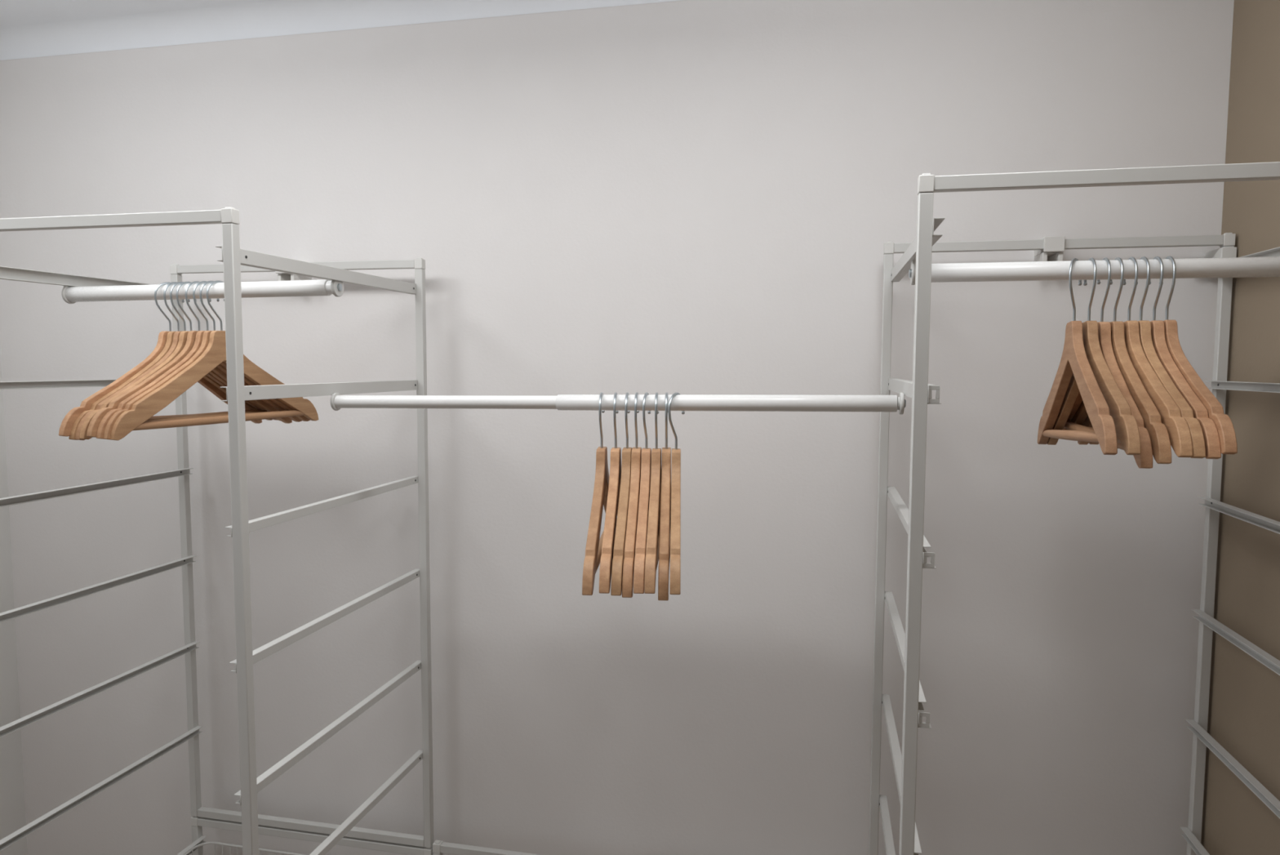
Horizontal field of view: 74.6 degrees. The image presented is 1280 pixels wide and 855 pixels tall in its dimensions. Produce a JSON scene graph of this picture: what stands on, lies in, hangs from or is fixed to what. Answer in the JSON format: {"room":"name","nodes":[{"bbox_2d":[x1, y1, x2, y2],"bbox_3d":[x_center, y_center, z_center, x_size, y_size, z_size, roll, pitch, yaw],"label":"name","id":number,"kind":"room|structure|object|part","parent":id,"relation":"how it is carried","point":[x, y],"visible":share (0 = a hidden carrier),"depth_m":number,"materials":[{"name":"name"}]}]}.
{"room":"walk-in closet","nodes":[
{"label":"walk-in closet","id":0,"kind":"room"},
{"bbox_2d":[0,344,27,854],"bbox_3d":[-1.596,0.334,1.200,0.120,2.415,1.380,1,4,12],"label":"wall","id":1,"kind":"structure","parent":0,"point":[12,807],"depth_m":1.86,"materials":[{"name":"grey paint"}]},
{"bbox_2d":[0,0,282,27],"bbox_3d":[-0.478,-0.763,0.405,2.356,0.100,2.300,1,4,12],"label":"ceiling","id":2,"kind":"structure","parent":0,"point":[13,13],"depth_m":1.61,"materials":[{"name":"paint"}]},
{"bbox_2d":[0,0,1234,854],"bbox_3d":[-0.228,0.303,1.672,2.596,2.415,0.120,1,4,12],"label":"wall","id":3,"kind":"structure","parent":0,"point":[685,197],"depth_m":1.54,"materials":[{"name":"white paint"}]},
{"bbox_2d":[0,0,683,60],"bbox_3d":[-0.241,-0.773,1.510,2.356,0.045,0.045,1,4,12],"label":"ceiling","id":4,"kind":"structure","parent":3,"relation":"attached to","point":[284,17],"depth_m":1.63,"materials":[{"name":"paint"}]},
{"bbox_2d":[1200,0,1279,854],"bbox_3d":[0.727,0.415,0.233,0.120,2.415,2.300,1,4,12],"label":"wall","id":5,"kind":"structure","parent":0,"point":[1244,708],"depth_m":1.22,"materials":[{"name":"beige paint"}]},
{"bbox_3d":[-0.475,1.641,0.645,2.596,0.100,2.420,1,4,12],"label":"floor","id":6,"kind":"structure","parent":0,"visible":0},
{"bbox_2d":[176,815,433,854],"bbox_3d":[-0.721,1.177,1.466,0.540,0.700,0.528,1,4,12],"label":"frame","id":7,"kind":"object","parent":6,"relation":"on","point":[197,822],"visible":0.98,"depth_m":1.69,"materials":[{"name":"white metal"}]},
{"bbox_3d":[-0.962,0.875,1.496,0.012,0.012,0.524,1,4,12],"label":"rail","id":8,"kind":"part","parent":7,"relation":"part of","materials":[{"name":"white metal"}]},
{"bbox_3d":[-0.922,1.158,1.770,0.015,0.667,0.014,1,4,12],"label":"post","id":9,"kind":"part","parent":7,"relation":"part of","materials":[{"name":"white metal"}]},
{"bbox_2d":[0,207,434,854],"bbox_3d":[-0.713,0.262,1.420,0.538,1.129,0.570,1,4,12],"label":"frame","id":10,"kind":"object","parent":7,"relation":"on","point":[236,260],"visible":0.88,"depth_m":1.38,"materials":[{"name":"white metal"}]},
{"bbox_3d":[-0.958,-0.074,1.424,0.012,0.012,0.524,1,4,12],"label":"rail","id":11,"kind":"part","parent":10,"relation":"part of","materials":[{"name":"white metal"}]},
{"bbox_3d":[-0.959,-0.247,1.412,0.016,0.018,0.524,1,4,12],"label":"rail","id":12,"kind":"part","parent":10,"relation":"part of","materials":[{"name":"white metal"}]},
{"bbox_3d":[-0.959,0.106,1.438,0.012,0.012,0.524,1,4,12],"label":"rail","id":13,"kind":"part","parent":10,"relation":"part of","materials":[{"name":"white metal"}]},
{"bbox_3d":[-0.959,0.284,1.451,0.012,0.012,0.524,1,4,12],"label":"rail","id":14,"kind":"part","parent":10,"relation":"part of","materials":[{"name":"white metal"}]},
{"bbox_3d":[-0.960,0.462,1.465,0.012,0.012,0.524,1,4,12],"label":"rail","id":15,"kind":"part","parent":10,"relation":"part of","materials":[{"name":"white metal"}]},
{"bbox_3d":[-0.961,0.640,1.478,0.012,0.012,0.524,1,4,12],"label":"rail","id":16,"kind":"part","parent":10,"relation":"part of","materials":[{"name":"white metal"}]},
{"bbox_3d":[-0.919,0.251,1.702,0.015,1.109,0.014,1,4,12],"label":"post","id":17,"kind":"part","parent":10,"relation":"part of","materials":[{"name":"white metal"}]},
{"bbox_2d":[61,279,344,303],"bbox_3d":[-0.715,-0.221,1.362,0.510,0.035,0.031,1,4,12],"label":"clothes rod","id":18,"kind":"object","parent":10,"relation":"attached to","point":[70,294],"visible":0.98,"depth_m":1.35,"materials":[{"name":"white metal"}]},
{"bbox_2d":[58,282,262,436],"bbox_3d":[-0.770,-0.117,1.380,0.015,0.241,0.374,2,4,20],"label":"clothes hanger","id":19,"kind":"object","parent":18,"relation":"hanging from","point":[66,425],"visible":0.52,"depth_m":1.31,"materials":[{"name":"brown wood"}]},
{"bbox_2d":[68,281,272,439],"bbox_3d":[-0.756,-0.117,1.380,0.011,0.241,0.374,2,6,22],"label":"clothes hanger","id":20,"kind":"object","parent":18,"relation":"hanging from","point":[170,335],"visible":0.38,"depth_m":1.34,"materials":[{"name":"brown wood"}]},
{"bbox_2d":[75,281,278,439],"bbox_3d":[-0.744,-0.117,1.378,0.011,0.241,0.374,2,6,23],"label":"clothes hanger","id":21,"kind":"object","parent":18,"relation":"hanging from","point":[175,337],"visible":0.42,"depth_m":1.35,"materials":[{"name":"brown wood"}]},
{"bbox_2d":[80,281,280,439],"bbox_3d":[-0.733,-0.117,1.375,0.011,0.241,0.374,2,5,24],"label":"clothes hanger","id":22,"kind":"object","parent":18,"relation":"hanging from","point":[183,335],"visible":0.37,"depth_m":1.34,"materials":[{"name":"brown wood"}]},
{"bbox_2d":[86,280,292,437],"bbox_3d":[-0.717,-0.117,1.369,0.011,0.241,0.374,2,4,23],"label":"clothes hanger","id":23,"kind":"object","parent":18,"relation":"hanging from","point":[96,419],"visible":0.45,"depth_m":1.32,"materials":[{"name":"brown wood"}]},
{"bbox_2d":[96,280,302,439],"bbox_3d":[-0.702,-0.117,1.367,0.012,0.241,0.374,2,5,24],"label":"clothes hanger","id":24,"kind":"object","parent":18,"relation":"hanging from","point":[100,433],"visible":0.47,"depth_m":1.32,"materials":[{"name":"brown wood"}]},
{"bbox_2d":[103,280,310,439],"bbox_3d":[-0.690,-0.117,1.365,0.011,0.241,0.374,2,6,25],"label":"clothes hanger","id":25,"kind":"object","parent":18,"relation":"hanging from","point":[206,336],"visible":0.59,"depth_m":1.32,"materials":[{"name":"brown wood"}]},
{"bbox_2d":[110,280,318,439],"bbox_3d":[-0.677,-0.117,1.363,0.011,0.241,0.374,2,6,27],"label":"clothes hanger","id":26,"kind":"object","parent":18,"relation":"hanging from","point":[215,353],"visible":0.77,"depth_m":1.32,"materials":[{"name":"brown wood"}]},
{"bbox_3d":[-0.516,0.298,1.095,0.015,1.109,0.014,1,4,12],"label":"post","id":27,"kind":"part","parent":10,"relation":"part of","materials":[{"name":"white metal"}]},
{"bbox_3d":[-0.472,-0.237,1.308,0.016,0.018,0.524,1,4,12],"label":"rail","id":28,"kind":"part","parent":10,"relation":"part of","materials":[{"name":"white metal"}]},
{"bbox_3d":[-0.473,-0.061,1.321,0.016,0.018,0.524,1,4,12],"label":"rail","id":29,"kind":"part","parent":10,"relation":"part of","materials":[{"name":"white metal"}]},
{"bbox_3d":[-0.475,0.116,1.334,0.012,0.012,0.524,1,4,12],"label":"rail","id":30,"kind":"part","parent":10,"relation":"part of","materials":[{"name":"white metal"}]},
{"bbox_3d":[-0.476,0.294,1.348,0.012,0.012,0.524,1,4,12],"label":"rail","id":31,"kind":"part","parent":10,"relation":"part of","materials":[{"name":"white metal"}]},
{"bbox_3d":[-0.476,0.472,1.361,0.012,0.012,0.524,1,4,12],"label":"rail","id":32,"kind":"part","parent":10,"relation":"part of","materials":[{"name":"white metal"}]},
{"bbox_3d":[-0.477,0.649,1.375,0.012,0.012,0.524,1,4,12],"label":"rail","id":33,"kind":"part","parent":10,"relation":"part of","materials":[{"name":"white metal"}]},
{"bbox_3d":[-0.408,0.261,1.592,0.015,1.109,0.014,1,4,12],"label":"post","id":34,"kind":"part","parent":10,"relation":"part of","materials":[{"name":"white metal"}]},
{"bbox_2d":[183,840,306,854],"bbox_3d":[-0.719,0.951,1.456,0.487,0.153,0.483,1,4,12],"label":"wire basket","id":35,"kind":"object","parent":7,"relation":"hanging from","point":[283,852],"visible":0.92,"depth_m":1.71,"materials":[{"name":"white metal"}]},
{"bbox_2d":[432,839,541,854],"bbox_3d":[-0.058,1.182,1.327,0.808,0.715,0.513,1,4,12],"label":"frame","id":36,"kind":"object","parent":6,"relation":"on","point":[439,846],"visible":1,"depth_m":1.61,"materials":[{"name":"white metal"}]},
{"bbox_2d":[868,161,1279,854],"bbox_3d":[0.598,0.634,1.169,0.512,1.838,0.561,1,4,12],"label":"frame","id":37,"kind":"object","parent":6,"relation":"on","point":[921,249],"visible":0.88,"depth_m":1.19,"materials":[{"name":"white metal"}]},
{"bbox_2d":[330,392,906,414],"bbox_3d":[-0.060,-0.036,1.205,0.845,0.037,0.029,1,4,12],"label":"clothes rod","id":38,"kind":"object","parent":37,"relation":"attached to","point":[730,402],"visible":1,"depth_m":1.18,"materials":[{"name":"white metal"}]},
{"bbox_2d":[582,391,617,595],"bbox_3d":[-0.055,0.072,1.222,0.014,0.248,0.373,0,4,3],"label":"clothes hanger","id":39,"kind":"object","parent":38,"relation":"hanging from","point":[593,544],"visible":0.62,"depth_m":1.14,"materials":[{"name":"brown wood"}]},
{"bbox_2d":[599,391,621,593],"bbox_3d":[-0.035,0.070,1.209,0.014,0.241,0.374,0,5,3],"label":"clothes hanger","id":40,"kind":"object","parent":38,"relation":"hanging from","point":[609,532],"visible":0.66,"depth_m":1.12,"materials":[{"name":"brown wood"}]},
{"bbox_2d":[610,391,632,595],"bbox_3d":[-0.018,0.070,1.207,0.014,0.241,0.374,0,6,3],"label":"clothes hanger","id":41,"kind":"object","parent":38,"relation":"hanging from","point":[622,515],"visible":0.6,"depth_m":1.11,"materials":[{"name":"brown wood"}]},
{"bbox_2d":[622,392,641,597],"bbox_3d":[-0.005,0.073,1.212,0.014,0.248,0.373,0,4,3],"label":"clothes hanger","id":42,"kind":"object","parent":38,"relation":"hanging from","point":[636,454],"visible":0.65,"depth_m":1.11,"materials":[{"name":"brown wood"}]},
{"bbox_2d":[633,391,651,593],"bbox_3d":[0.009,0.070,1.197,0.014,0.241,0.374,0,4,3],"label":"clothes hanger","id":43,"kind":"object","parent":38,"relation":"hanging from","point":[646,460],"visible":0.7,"depth_m":1.11,"materials":[{"name":"brown wood"}]},
{"bbox_2d":[644,391,661,593],"bbox_3d":[0.023,0.070,1.194,0.014,0.241,0.374,0,4,4],"label":"clothes hanger","id":44,"kind":"object","parent":38,"relation":"hanging from","point":[654,514],"visible":0.88,"depth_m":1.11,"materials":[{"name":"brown wood"}]},
{"bbox_2d":[657,391,671,599],"bbox_3d":[0.038,0.074,1.205,0.014,0.250,0.373,0,4,3],"label":"clothes hanger","id":45,"kind":"object","parent":38,"relation":"hanging from","point":[665,497],"visible":0.93,"depth_m":1.11,"materials":[{"name":"brown wood"}]},
{"bbox_2d":[667,392,684,594],"bbox_3d":[0.051,0.071,1.187,0.024,0.241,0.374,0,3,2],"label":"clothes hanger","id":46,"kind":"object","parent":38,"relation":"hanging from","point":[675,531],"visible":0.94,"depth_m":1.09,"materials":[{"name":"brown wood"}]},
{"bbox_3d":[0.404,0.617,1.444,0.015,1.805,0.014,1,4,12],"label":"post","id":47,"kind":"part","parent":37,"relation":"part of","materials":[{"name":"white metal"}]},
{"bbox_3d":[0.366,0.659,1.199,0.014,0.018,0.514,1,4,12],"label":"rail","id":48,"kind":"part","parent":37,"relation":"part of","materials":[{"name":"white metal"}]},
{"bbox_3d":[0.366,0.482,1.186,0.014,0.018,0.514,1,4,12],"label":"rail","id":49,"kind":"part","parent":37,"relation":"part of","materials":[{"name":"white metal"}]},
{"bbox_3d":[0.367,0.304,1.172,0.014,0.018,0.514,1,4,12],"label":"rail","id":50,"kind":"part","parent":37,"relation":"part of","materials":[{"name":"white metal"}]},
{"bbox_3d":[0.368,0.126,1.159,0.014,0.018,0.514,1,4,12],"label":"rail","id":51,"kind":"part","parent":37,"relation":"part of","materials":[{"name":"white metal"}]},
{"bbox_3d":[0.367,-0.053,1.146,0.018,0.020,0.514,1,4,12],"label":"rail","id":52,"kind":"part","parent":37,"relation":"part of","materials":[{"name":"white metal"}]},
{"bbox_3d":[0.299,0.653,0.957,0.015,1.805,0.014,1,4,12],"label":"post","id":53,"kind":"part","parent":37,"relation":"part of","materials":[{"name":"white metal"}]},
{"bbox_3d":[0.367,-0.230,1.133,0.016,0.018,0.514,1,4,12],"label":"rail","id":54,"kind":"part","parent":37,"relation":"part of","materials":[{"name":"white metal"}]},
{"bbox_2d":[908,256,1279,284],"bbox_3d":[0.589,-0.198,1.053,0.482,0.032,0.031,1,4,12],"label":"clothes rod","id":55,"kind":"object","parent":37,"relation":"attached to","point":[1230,267],"visible":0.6,"depth_m":1.05,"materials":[{"name":"white metal"}]},
{"bbox_2d":[1037,257,1117,454],"bbox_3d":[0.546,-0.087,1.056,0.023,0.251,0.373,1,4,17],"label":"clothes hanger","id":56,"kind":"object","parent":55,"relation":"hanging from","point":[1074,360],"visible":0.97,"depth_m":1.03,"materials":[{"name":"brown wood"}]},
{"bbox_2d":[1047,257,1141,454],"bbox_3d":[0.563,-0.087,1.052,0.013,0.252,0.373,1,4,14],"label":"clothes hanger","id":57,"kind":"object","parent":55,"relation":"hanging from","point":[1126,428],"visible":0.66,"depth_m":0.99,"materials":[{"name":"brown wood"}]},
{"bbox_2d":[1062,257,1152,468],"bbox_3d":[0.584,-0.093,1.065,0.013,0.241,0.374,1,6,13],"label":"clothes hanger","id":58,"kind":"object","parent":55,"relation":"hanging from","point":[1144,460],"visible":0.42,"depth_m":1.01,"materials":[{"name":"brown wood"}]},
{"bbox_2d":[1066,257,1171,463],"bbox_3d":[0.596,-0.093,1.058,0.013,0.241,0.374,1,4,13],"label":"clothes hanger","id":59,"kind":"object","parent":55,"relation":"hanging from","point":[1157,431],"visible":0.47,"depth_m":0.97,"materials":[{"name":"brown wood"}]},
{"bbox_2d":[1077,256,1192,457],"bbox_3d":[0.609,-0.087,1.044,0.013,0.250,0.373,1,4,13],"label":"clothes hanger","id":60,"kind":"object","parent":55,"relation":"hanging from","point":[1178,429],"visible":0.62,"depth_m":0.95,"materials":[{"name":"brown wood"}]},
{"bbox_2d":[1088,256,1205,457],"bbox_3d":[0.622,-0.087,1.042,0.013,0.250,0.373,1,4,13],"label":"clothes hanger","id":61,"kind":"object","parent":55,"relation":"hanging from","point":[1145,336],"visible":0.41,"depth_m":0.96,"materials":[{"name":"brown wood"}]},
{"bbox_2d":[1149,256,1221,458],"bbox_3d":[0.637,-0.087,1.039,0.013,0.250,0.373,1,4,13],"label":"clothes hanger","id":62,"kind":"object","parent":55,"relation":"hanging from","point":[1212,443],"visible":0.3,"depth_m":0.95,"materials":[{"name":"brown wood"}]},
{"bbox_2d":[1159,255,1237,454],"bbox_3d":[0.648,-0.084,1.030,0.013,0.254,0.372,1,4,14],"label":"clothes hanger","id":63,"kind":"object","parent":55,"relation":"hanging from","point":[1224,426],"visible":0.41,"depth_m":0.94,"materials":[{"name":"brown wood"}]},
{"bbox_3d":[0.821,0.666,1.101,0.012,0.012,0.514,1,4,12],"label":"rail","id":64,"kind":"part","parent":37,"relation":"part of","materials":[{"name":"white metal"}]},
{"bbox_3d":[0.886,0.626,1.340,0.015,1.805,0.014,1,4,12],"label":"post","id":65,"kind":"part","parent":37,"relation":"part of","materials":[{"name":"white metal"}]},
{"bbox_3d":[0.821,0.489,1.088,0.012,0.012,0.514,1,4,12],"label":"rail","id":66,"kind":"part","parent":37,"relation":"part of","materials":[{"name":"white metal"}]},
{"bbox_3d":[0.822,0.310,1.075,0.012,0.012,0.514,1,4,12],"label":"rail","id":67,"kind":"part","parent":37,"relation":"part of","materials":[{"name":"white metal"}]},
{"bbox_3d":[0.823,0.132,1.061,0.012,0.012,0.514,1,4,12],"label":"rail","id":68,"kind":"part","parent":37,"relation":"part of","materials":[{"name":"white metal"}]},
{"bbox_3d":[0.823,-0.048,1.048,0.012,0.012,0.514,1,4,12],"label":"rail","id":69,"kind":"part","parent":37,"relation":"part of","materials":[{"name":"white metal"}]},
{"bbox_3d":[0.825,-0.221,1.034,0.016,0.018,0.514,1,4,12],"label":"rail","id":70,"kind":"part","parent":37,"relation":"part of","materials":[{"name":"white metal"}]}
]}

